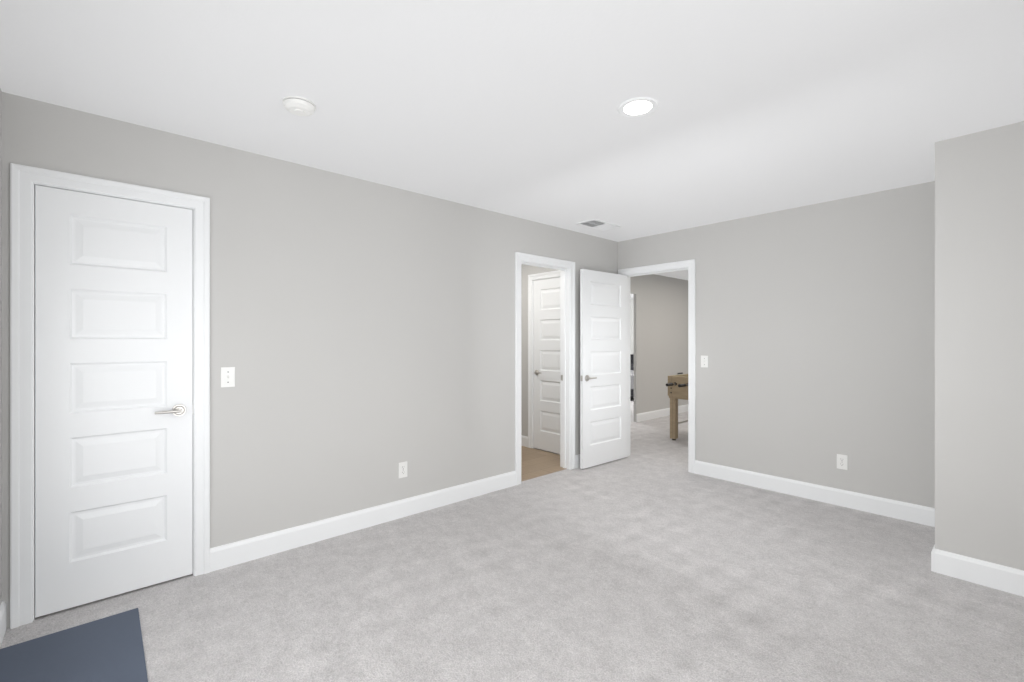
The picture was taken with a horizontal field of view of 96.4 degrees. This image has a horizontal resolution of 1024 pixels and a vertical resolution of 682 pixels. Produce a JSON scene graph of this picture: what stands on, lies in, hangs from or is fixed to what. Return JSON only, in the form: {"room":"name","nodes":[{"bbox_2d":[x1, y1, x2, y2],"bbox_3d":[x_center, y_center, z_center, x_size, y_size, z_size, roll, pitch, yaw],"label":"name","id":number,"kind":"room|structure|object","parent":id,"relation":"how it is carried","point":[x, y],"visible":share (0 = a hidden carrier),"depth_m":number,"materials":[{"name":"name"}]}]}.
{"room":"bedroom","nodes":[
{"label":"bedroom","id":0,"kind":"room"},
{"bbox_2d":[0,88,1,604],"bbox_3d":[-1.024,0.090,0.545,0.120,2.440,4.000,0,0,-42],"label":"wall","id":1,"kind":"structure","parent":0,"point":[0,346],"depth_m":2.05,"materials":[{"name":"grey paint"}]},
{"bbox_2d":[0,601,5,646],"bbox_3d":[-0.974,1.245,0.590,0.014,0.130,4.000,0,0,-42],"label":"baseboard","id":2,"kind":"structure","parent":1,"relation":"attached to","point":[3,605],"depth_m":2.02,"materials":[{"name":"white paint"}]},
{"bbox_2d":[2,92,617,628],"bbox_3d":[-0.593,0.090,3.694,4.960,2.440,0.120,0,0,-42],"label":"wall","id":3,"kind":"structure","parent":0,"point":[362,336],"depth_m":3.05,"materials":[{"name":"grey paint"}]},
{"bbox_2d":[10,163,209,628],"bbox_3d":[-2.047,0.250,2.394,0.766,2.120,0.158,0,0,-42],"label":"trim","id":4,"kind":"structure","parent":3,"relation":"attached to","point":[23,178],"depth_m":2.13,"materials":[{"name":"white paint"}]},
{"bbox_2d":[35,185,192,617],"bbox_3d":[-2.020,0.283,2.365,0.612,2.030,0.126,0,0,-42],"label":"closet door","id":5,"kind":"structure","parent":3,"relation":"in","point":[113,396],"depth_m":2.33,"materials":[{"name":"white paint"}]},
{"bbox_2d":[221,367,234,386],"bbox_3d":[-1.648,0.210,2.659,0.070,0.115,0.017,0,0,-42],"label":"light switch","id":6,"kind":"object","parent":3,"relation":"attached to","point":[227,376],"visible":1,"depth_m":2.66,"materials":[{"name":"white plastic"}]},
{"bbox_2d":[210,471,515,571],"bbox_3d":[-0.842,1.245,3.381,2.347,0.130,0.014,0,0,-42],"label":"baseboard","id":7,"kind":"structure","parent":3,"relation":"attached to","point":[231,554],"depth_m":3.11,"materials":[{"name":"white paint"}]},
{"bbox_2d":[399,461,406,477],"bbox_3d":[-0.811,0.960,3.413,0.070,0.115,0.008,0,0,-42],"label":"electrical outlet","id":8,"kind":"object","parent":3,"relation":"attached to","point":[402,469],"visible":1,"depth_m":3.41,"materials":[{"name":"white plastic"}]},
{"bbox_2d":[515,252,574,484],"bbox_3d":[0.294,0.250,4.487,0.820,2.120,0.158,0,0,-42],"label":"door frame","id":9,"kind":"structure","parent":3,"relation":"attached to","point":[519,257],"depth_m":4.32,"materials":[{"name":"white paint"}]},
{"bbox_2d":[575,454,579,467],"bbox_3d":[0.928,1.245,4.964,0.760,0.130,0.014,0,0,-42],"label":"baseboard","id":10,"kind":"structure","parent":3,"relation":"attached to","point":[577,457],"depth_m":4.73,"materials":[{"name":"white paint"}]},
{"bbox_2d":[0,397,1023,681],"bbox_3d":[1.625,1.360,5.999,11.500,0.100,9.000,0,0,-42],"label":"floor","id":11,"kind":"structure","parent":0,"point":[650,559],"depth_m":2.32,"materials":[{"name":"grey carpet"}]},
{"bbox_2d":[0,608,147,681],"bbox_3d":[-1.616,1.307,1.659,0.458,0.006,1.150,0,0,-42],"label":"floor mat","id":12,"kind":"object","parent":11,"relation":"on","point":[109,649],"visible":1,"depth_m":1.90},
{"bbox_2d":[666,372,687,439],"bbox_3d":[2.811,0.872,5.798,1.180,0.877,1.400,0,0,-42],"label":"foosball table","id":13,"kind":"object","parent":11,"relation":"on","point":[677,384],"visible":0.19,"depth_m":6.01,"materials":[{"name":"brown wood"}]},
{"bbox_2d":[0,0,1023,299],"bbox_3d":[1.625,-1.190,5.999,11.500,0.120,9.000,0,0,-42],"label":"ceiling","id":14,"kind":"structure","parent":0,"point":[510,106],"depth_m":2.05,"materials":[{"name":"white paint"}]},
{"bbox_2d":[282,96,315,115],"bbox_3d":[-1.014,-1.111,2.185,0.146,0.038,0.146,0,0,-42],"label":"smoke detector","id":15,"kind":"object","parent":14,"relation":"attached to","point":[298,106],"visible":1,"depth_m":2.15,"materials":[{"name":"white plastic"}]},
{"bbox_2d":[576,219,619,230],"bbox_3d":[0.843,-1.125,4.451,0.410,0.009,0.215,0,0,-42],"label":"ceiling vent","id":16,"kind":"object","parent":14,"relation":"in","point":[598,224],"visible":1,"depth_m":4.44,"materials":[{"name":"white metal"}]},
{"bbox_2d":[617,97,658,116],"bbox_3d":[0.608,-1.127,2.215,0.194,0.005,0.194,0,0,-42],"label":"recessed light","id":17,"kind":"object","parent":14,"relation":"in","point":[638,107],"visible":1,"depth_m":2.21,"materials":[{"name":"white paint"}]},
{"bbox_2d":[521,264,556,436],"bbox_3d":[0.287,0.090,5.635,0.120,2.440,1.600,0,0,-42],"label":"wall","id":18,"kind":"structure","parent":0,"point":[526,270],"depth_m":5.69,"materials":[{"name":"grey paint"}]},
{"bbox_2d":[521,435,527,446],"bbox_3d":[0.004,1.245,5.852,0.014,0.130,0.597,0,0,-42],"label":"baseboard","id":19,"kind":"structure","parent":18,"relation":"attached to","point":[524,440],"depth_m":5.66,"materials":[{"name":"white paint"}]},
{"bbox_2d":[528,270,559,447],"bbox_3d":[0.456,0.250,5.342,0.019,2.120,0.766,0,0,-42],"label":"door frame","id":20,"kind":"structure","parent":18,"relation":"attached to","point":[544,275],"depth_m":5.59,"materials":[{"name":"white paint"}]},
{"bbox_2d":[521,446,566,481],"bbox_3d":[-0.379,1.308,4.902,1.850,0.004,1.565,0,0,-42],"label":"floor","id":21,"kind":"structure","parent":0,"point":[535,463],"depth_m":4.88,"materials":[{"name":"brown wood"}]},
{"bbox_2d":[630,299,633,353],"bbox_3d":[4.071,0.090,11.680,0.120,2.440,3.630,0,0,-42],"label":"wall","id":22,"kind":"structure","parent":0,"point":[631,326],"depth_m":12.47,"materials":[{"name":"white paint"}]},
{"bbox_2d":[630,274,687,421],"bbox_3d":[2.886,0.090,8.220,6.260,2.440,0.050,0,0,-42],"label":"wall","id":23,"kind":"structure","parent":0,"point":[660,329],"depth_m":7.83,"materials":[{"name":"grey paint"}]},
{"bbox_2d":[636,404,687,421],"bbox_3d":[3.627,1.245,8.839,4.330,0.130,0.014,0,0,-42],"label":"baseboard","id":24,"kind":"structure","parent":23,"relation":"attached to","point":[644,416],"depth_m":7.79,"materials":[{"name":"white paint"}]},
{"bbox_2d":[618,181,934,507],"bbox_3d":[2.221,0.090,4.178,0.120,2.440,5.330,0,0,-42],"label":"wall","id":25,"kind":"structure","parent":0,"point":[815,333],"depth_m":3.74,"materials":[{"name":"grey paint"}]},
{"bbox_2d":[618,259,695,473],"bbox_3d":[1.561,0.250,4.915,0.158,2.120,0.906,0,0,-42],"label":"door frame","id":26,"kind":"structure","parent":25,"relation":"attached to","point":[690,265],"depth_m":4.56,"materials":[{"name":"white paint"}]},
{"bbox_2d":[580,269,626,468],"bbox_3d":[0.991,0.283,4.910,0.762,2.030,0.127,0,0,-42],"label":"hall door","id":27,"kind":"structure","parent":26,"relation":"attached to","point":[603,367],"depth_m":4.86,"materials":[{"name":"white paint"}]},
{"bbox_2d":[626,267,687,456],"bbox_3d":[1.561,0.279,4.915,0.120,2.063,0.792,0,0,-42],"label":"trim","id":28,"kind":"structure","parent":25,"relation":"attached to","point":[628,350],"depth_m":5.20,"materials":[{"name":"white paint"}]},
{"bbox_2d":[701,356,707,367],"bbox_3d":[1.873,0.200,4.463,0.017,0.115,0.070,0,0,-42],"label":"light switch","id":29,"kind":"object","parent":25,"relation":"attached to","point":[704,361],"visible":1,"depth_m":4.46,"materials":[{"name":"white plastic"}]},
{"bbox_2d":[695,460,934,526],"bbox_3d":[2.423,1.245,3.850,0.014,0.130,1.832,0,0,-42],"label":"baseboard","id":30,"kind":"structure","parent":25,"relation":"attached to","point":[910,512],"depth_m":3.71,"materials":[{"name":"white paint"}]},
{"bbox_2d":[837,454,847,469],"bbox_3d":[2.620,0.960,3.635,0.008,0.115,0.070,0,0,-42],"label":"electrical outlet","id":31,"kind":"object","parent":25,"relation":"attached to","point":[842,461],"visible":1,"depth_m":3.63,"materials":[{"name":"white plastic"}]},
{"bbox_2d":[935,121,1023,570],"bbox_3d":[3.139,0.090,2.423,0.850,2.440,1.250,0,0,-42],"label":"wall","id":32,"kind":"structure","parent":0,"point":[979,345],"depth_m":2.47,"materials":[{"name":"grey paint"}]},
{"bbox_2d":[931,545,1023,596],"bbox_3d":[2.799,1.245,2.155,0.014,0.130,1.224,0,0,-42],"label":"baseboard","id":33,"kind":"structure","parent":32,"relation":"attached to","point":[989,574],"depth_m":2.47,"materials":[{"name":"white paint"}]},
{"bbox_3d":[0.507,0.278,5.389,0.120,2.063,0.652,0,0,-42],"label":"trim","id":34,"kind":"structure","parent":0,"visible":0},
{"bbox_2d":[533,277,559,453],"bbox_3d":[0.480,0.283,5.360,0.126,2.030,0.621,0,0,-42],"label":"door","id":35,"kind":"structure","parent":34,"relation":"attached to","point":[546,364],"depth_m":5.42,"materials":[{"name":"white paint"}]}
]}

